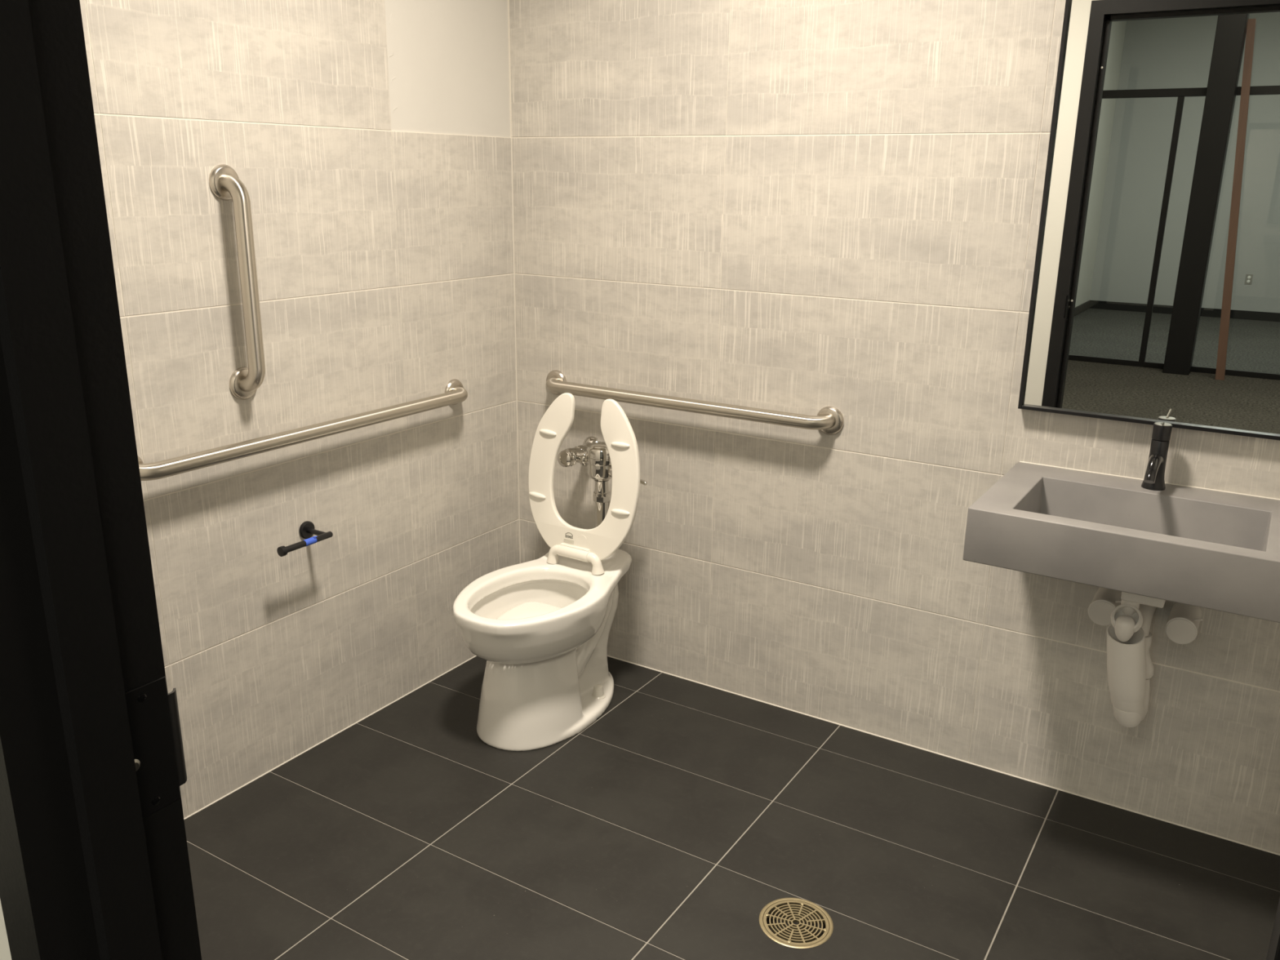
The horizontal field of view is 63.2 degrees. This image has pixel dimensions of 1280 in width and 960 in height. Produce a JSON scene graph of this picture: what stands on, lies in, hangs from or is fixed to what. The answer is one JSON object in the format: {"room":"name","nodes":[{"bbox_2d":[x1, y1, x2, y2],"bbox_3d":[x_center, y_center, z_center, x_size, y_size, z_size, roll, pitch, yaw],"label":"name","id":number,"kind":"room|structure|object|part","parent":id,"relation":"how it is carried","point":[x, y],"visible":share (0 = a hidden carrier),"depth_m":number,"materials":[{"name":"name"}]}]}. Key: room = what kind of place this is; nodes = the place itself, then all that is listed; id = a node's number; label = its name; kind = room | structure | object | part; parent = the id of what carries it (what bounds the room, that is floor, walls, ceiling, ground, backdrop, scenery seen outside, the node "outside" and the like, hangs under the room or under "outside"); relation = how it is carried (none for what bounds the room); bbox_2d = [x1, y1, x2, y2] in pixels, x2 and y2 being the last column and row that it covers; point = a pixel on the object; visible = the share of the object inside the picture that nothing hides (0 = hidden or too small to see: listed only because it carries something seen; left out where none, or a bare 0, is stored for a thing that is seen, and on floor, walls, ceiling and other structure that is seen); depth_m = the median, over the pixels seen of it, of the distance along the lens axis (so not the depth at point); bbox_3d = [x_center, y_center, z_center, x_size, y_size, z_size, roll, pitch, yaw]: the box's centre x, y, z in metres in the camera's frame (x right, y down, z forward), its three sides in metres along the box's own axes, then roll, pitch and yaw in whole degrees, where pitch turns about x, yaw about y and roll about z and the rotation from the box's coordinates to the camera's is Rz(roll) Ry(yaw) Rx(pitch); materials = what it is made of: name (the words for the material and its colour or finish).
{"room":"public restroom","nodes":[
{"label":"public restroom","id":0,"kind":"room"},
{"bbox_2d":[0,899,11,959],"bbox_3d":[0.508,-0.295,0.116,5.500,3.640,0.128,11,19,31],"label":"wall","id":1,"kind":"structure","parent":0,"point":[5,953],"depth_m":0.95,"materials":[{"name":"white paint"}]},
{"bbox_2d":[0,0,201,959],"bbox_3d":[-0.085,0.253,0.665,1.020,2.225,0.158,11,19,31],"label":"door frame","id":2,"kind":"structure","parent":1,"relation":"in","point":[95,860],"depth_m":0.86,"materials":[{"name":"black metal"}]},
{"bbox_3d":[-0.450,0.247,0.955,0.003,0.128,0.047,11,19,31],"label":"strike plate","id":3,"kind":"part","parent":2,"relation":"part of","materials":[{"name":"black metal"}]},
{"bbox_2d":[1266,897,1279,959],"bbox_3d":[0.577,0.226,0.876,0.085,2.155,0.919,12,20,34],"label":"door leaf","id":4,"kind":"structure","parent":2,"relation":"attached to","point":[1273,952],"depth_m":0.73,"materials":[{"name":"black"}]},
{"bbox_2d":[80,0,519,817],"bbox_3d":[-1.052,-0.599,2.362,0.120,2.920,2.269,11,19,31],"label":"wall","id":5,"kind":"structure","parent":0,"point":[384,256],"depth_m":2.66,"materials":[{"name":"beige tile"}]},
{"bbox_2d":[208,164,265,399],"bbox_3d":[-0.924,-0.452,2.431,0.075,0.546,0.079,11,19,31],"label":"grab bar","id":6,"kind":"object","parent":5,"relation":"attached to","point":[224,183],"visible":1,"depth_m":2.40,"materials":[{"name":"silver metal"}]},
{"bbox_2d":[137,378,467,480],"bbox_3d":[-0.817,-0.138,2.708,0.075,0.079,1.142,11,19,31],"label":"grab bar","id":7,"kind":"object","parent":5,"relation":"attached to","point":[455,393],"visible":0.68,"depth_m":2.59,"materials":[{"name":"silver metal"}]},
{"bbox_2d":[276,520,333,556],"bbox_3d":[-0.878,0.154,2.680,0.093,0.047,0.174,11,19,31],"label":"toilet paper holder","id":8,"kind":"object","parent":5,"relation":"attached to","point":[307,529],"visible":1,"depth_m":2.69,"materials":[{"name":"black metal"}]},
{"bbox_3d":[-0.847,0.139,2.734,0.070,0.014,0.013,11,19,31],"label":"post","id":9,"kind":"part","parent":8,"relation":"part of","materials":[{"name":"black metal"}]},
{"bbox_2d":[183,655,476,819],"bbox_3d":[-0.985,0.777,2.788,0.004,0.004,2.140,11,19,31],"label":"caulk line","id":10,"kind":"structure","parent":5,"relation":"attached to","point":[197,811],"depth_m":2.92,"materials":[{"name":"beige"}]},
{"bbox_2d":[384,0,510,137],"bbox_3d":[-0.573,-1.604,2.847,0.118,1.252,0.507,11,19,31],"label":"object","id":11,"kind":"structure","parent":5,"relation":"attached to","point":[448,60],"depth_m":2.93,"materials":[{"name":"paint"}]},
{"bbox_2d":[183,656,1279,959],"bbox_3d":[0.003,1.014,2.135,2.425,0.060,2.273,11,19,31],"label":"floor","id":12,"kind":"structure","parent":0,"point":[664,828],"depth_m":2.47,"materials":[{"name":"tile"}]},
{"bbox_2d":[453,392,639,751],"bbox_3d":[-0.265,0.245,2.997,0.394,0.923,0.657,11,19,31],"label":"toilet","id":13,"kind":"object","parent":12,"relation":"on","point":[541,627],"visible":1,"depth_m":2.99,"materials":[{"name":"ceramic"}]},
{"bbox_3d":[-0.258,0.221,3.150,0.052,0.060,0.038,11,19,31],"label":"hinge post","id":14,"kind":"part","parent":13,"relation":"part of","materials":[{"name":"white plastic"}]},
{"bbox_3d":[-0.170,-0.006,3.077,0.394,0.484,0.082,11,19,31],"label":"seat","id":15,"kind":"part","parent":13,"relation":"part of","materials":[{"name":"white plastic"}]},
{"bbox_3d":[-0.130,0.246,3.073,0.052,0.060,0.038,11,19,31],"label":"hinge post","id":16,"kind":"part","parent":13,"relation":"part of","materials":[{"name":"white plastic"}]},
{"bbox_2d":[557,436,647,527],"bbox_3d":[-0.095,0.045,3.211,0.316,0.340,0.166,11,19,31],"label":"valve","id":17,"kind":"object","parent":13,"relation":"on","point":[593,453],"visible":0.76,"depth_m":3.16,"materials":[{"name":"silver metal"}]},
{"bbox_3d":[-0.168,-0.066,3.193,0.075,0.048,0.048,11,19,31],"label":"inlet arm","id":18,"kind":"part","parent":17,"relation":"part of","materials":[{"name":"silver metal"}]},
{"bbox_2d":[608,467,612,477],"bbox_3d":[-0.075,-0.023,3.133,0.043,0.045,0.043,11,19,31],"label":"socket","id":19,"kind":"object","parent":17,"relation":"attached to","point":[610,468],"depth_m":3.12,"materials":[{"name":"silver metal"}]},
{"bbox_3d":[-0.023,-0.007,3.104,0.102,0.032,0.020,11,19,31],"label":"handle","id":20,"kind":"part","parent":17,"relation":"part of","materials":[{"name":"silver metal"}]},
{"bbox_2d":[759,897,833,948],"bbox_3d":[0.336,0.980,2.253,0.159,0.057,0.159,11,19,31],"label":"floor drain","id":21,"kind":"object","parent":12,"relation":"in","point":[792,922],"visible":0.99,"depth_m":2.25,"materials":[{"name":"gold metal"}]},
{"bbox_2d":[507,0,1279,853],"bbox_3d":[0.649,-0.674,2.695,2.640,2.920,0.120,11,19,31],"label":"wall","id":22,"kind":"structure","parent":0,"point":[797,206],"depth_m":2.80,"materials":[{"name":"beige tile"}]},
{"bbox_2d":[511,137,520,563],"bbox_3d":[-0.406,-0.260,3.428,0.003,1.646,0.003,11,19,31],"label":"caulk line","id":23,"kind":"structure","parent":22,"relation":"attached to","point":[511,138],"depth_m":3.38,"materials":[{"name":"beige"}]},
{"bbox_2d":[546,369,844,435],"bbox_3d":[0.108,-0.229,3.056,1.008,0.079,0.075,11,19,31],"label":"grab bar","id":24,"kind":"object","parent":22,"relation":"attached to","point":[829,420],"visible":1,"depth_m":2.97,"materials":[{"name":"silver metal"}]},
{"bbox_2d":[607,655,1279,855],"bbox_3d":[0.607,0.723,3.046,2.420,0.005,0.005,11,19,31],"label":"caulk line","id":25,"kind":"structure","parent":22,"relation":"attached to","point":[1145,815],"depth_m":2.86,"materials":[{"name":"beige"}]},
{"bbox_2d":[1088,586,1121,626],"bbox_3d":[1.130,0.301,2.515,0.072,0.072,0.118,11,19,31],"label":"stop cover","id":26,"kind":"object","parent":22,"relation":"attached to","point":[1104,601],"visible":0.71,"depth_m":2.48,"materials":[{"name":"white plastic"}]},
{"bbox_2d":[962,461,1279,622],"bbox_3d":[1.095,0.115,2.275,0.639,0.123,0.455,11,19,31],"label":"basin","id":27,"kind":"object","parent":22,"relation":"attached to","point":[1205,548],"visible":0.96,"depth_m":2.19,"materials":[{"name":"grey concrete"}]},
{"bbox_2d":[1106,591,1165,727],"bbox_3d":[1.154,0.354,2.424,0.111,0.420,0.263,11,19,31],"label":"trap cover","id":28,"kind":"object","parent":27,"relation":"attached to","point":[1130,666],"visible":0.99,"depth_m":2.37,"materials":[{"name":"white plastic"}]},
{"bbox_3d":[1.191,0.323,2.467,0.045,0.068,0.139,11,19,31],"label":"wall arm","id":29,"kind":"part","parent":28,"relation":"part of","materials":[{"name":"white plastic"}]},
{"bbox_2d":[1141,422,1172,490],"bbox_3d":[1.157,-0.049,2.337,0.050,0.163,0.151,11,19,31],"label":"faucet","id":30,"kind":"object","parent":27,"relation":"on","point":[1153,479],"visible":1,"depth_m":2.35,"materials":[{"name":"black metal"}]},
{"bbox_3d":[1.151,-0.028,2.332,0.030,0.052,0.127,11,19,31],"label":"spout","id":31,"kind":"part","parent":30,"relation":"part of","materials":[{"name":"black metal"}]},
{"bbox_2d":[1017,0,1279,439],"bbox_3d":[1.216,-0.651,2.239,0.654,1.094,0.031,11,19,31],"label":"wall mirror","id":32,"kind":"object","parent":22,"relation":"attached to","point":[1155,295],"visible":0.94,"depth_m":2.30,"materials":[{"name":"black mirror"}]},
{"bbox_3d":[0.943,-0.702,2.403,0.008,1.094,0.031,11,19,31],"label":"frame","id":33,"kind":"part","parent":32,"relation":"part of","materials":[{"name":"black metal"}]},
{"bbox_3d":[1.209,-0.130,2.392,0.637,0.008,0.031,11,19,31],"label":"frame","id":34,"kind":"part","parent":32,"relation":"part of","materials":[{"name":"black metal"}]},
{"bbox_2d":[1164,602,1202,644],"bbox_3d":[1.273,0.332,2.431,0.072,0.072,0.118,11,19,31],"label":"stop cover","id":35,"kind":"object","parent":22,"relation":"attached to","point":[1182,625],"visible":0.97,"depth_m":2.39,"materials":[{"name":"white plastic"}]}
]}

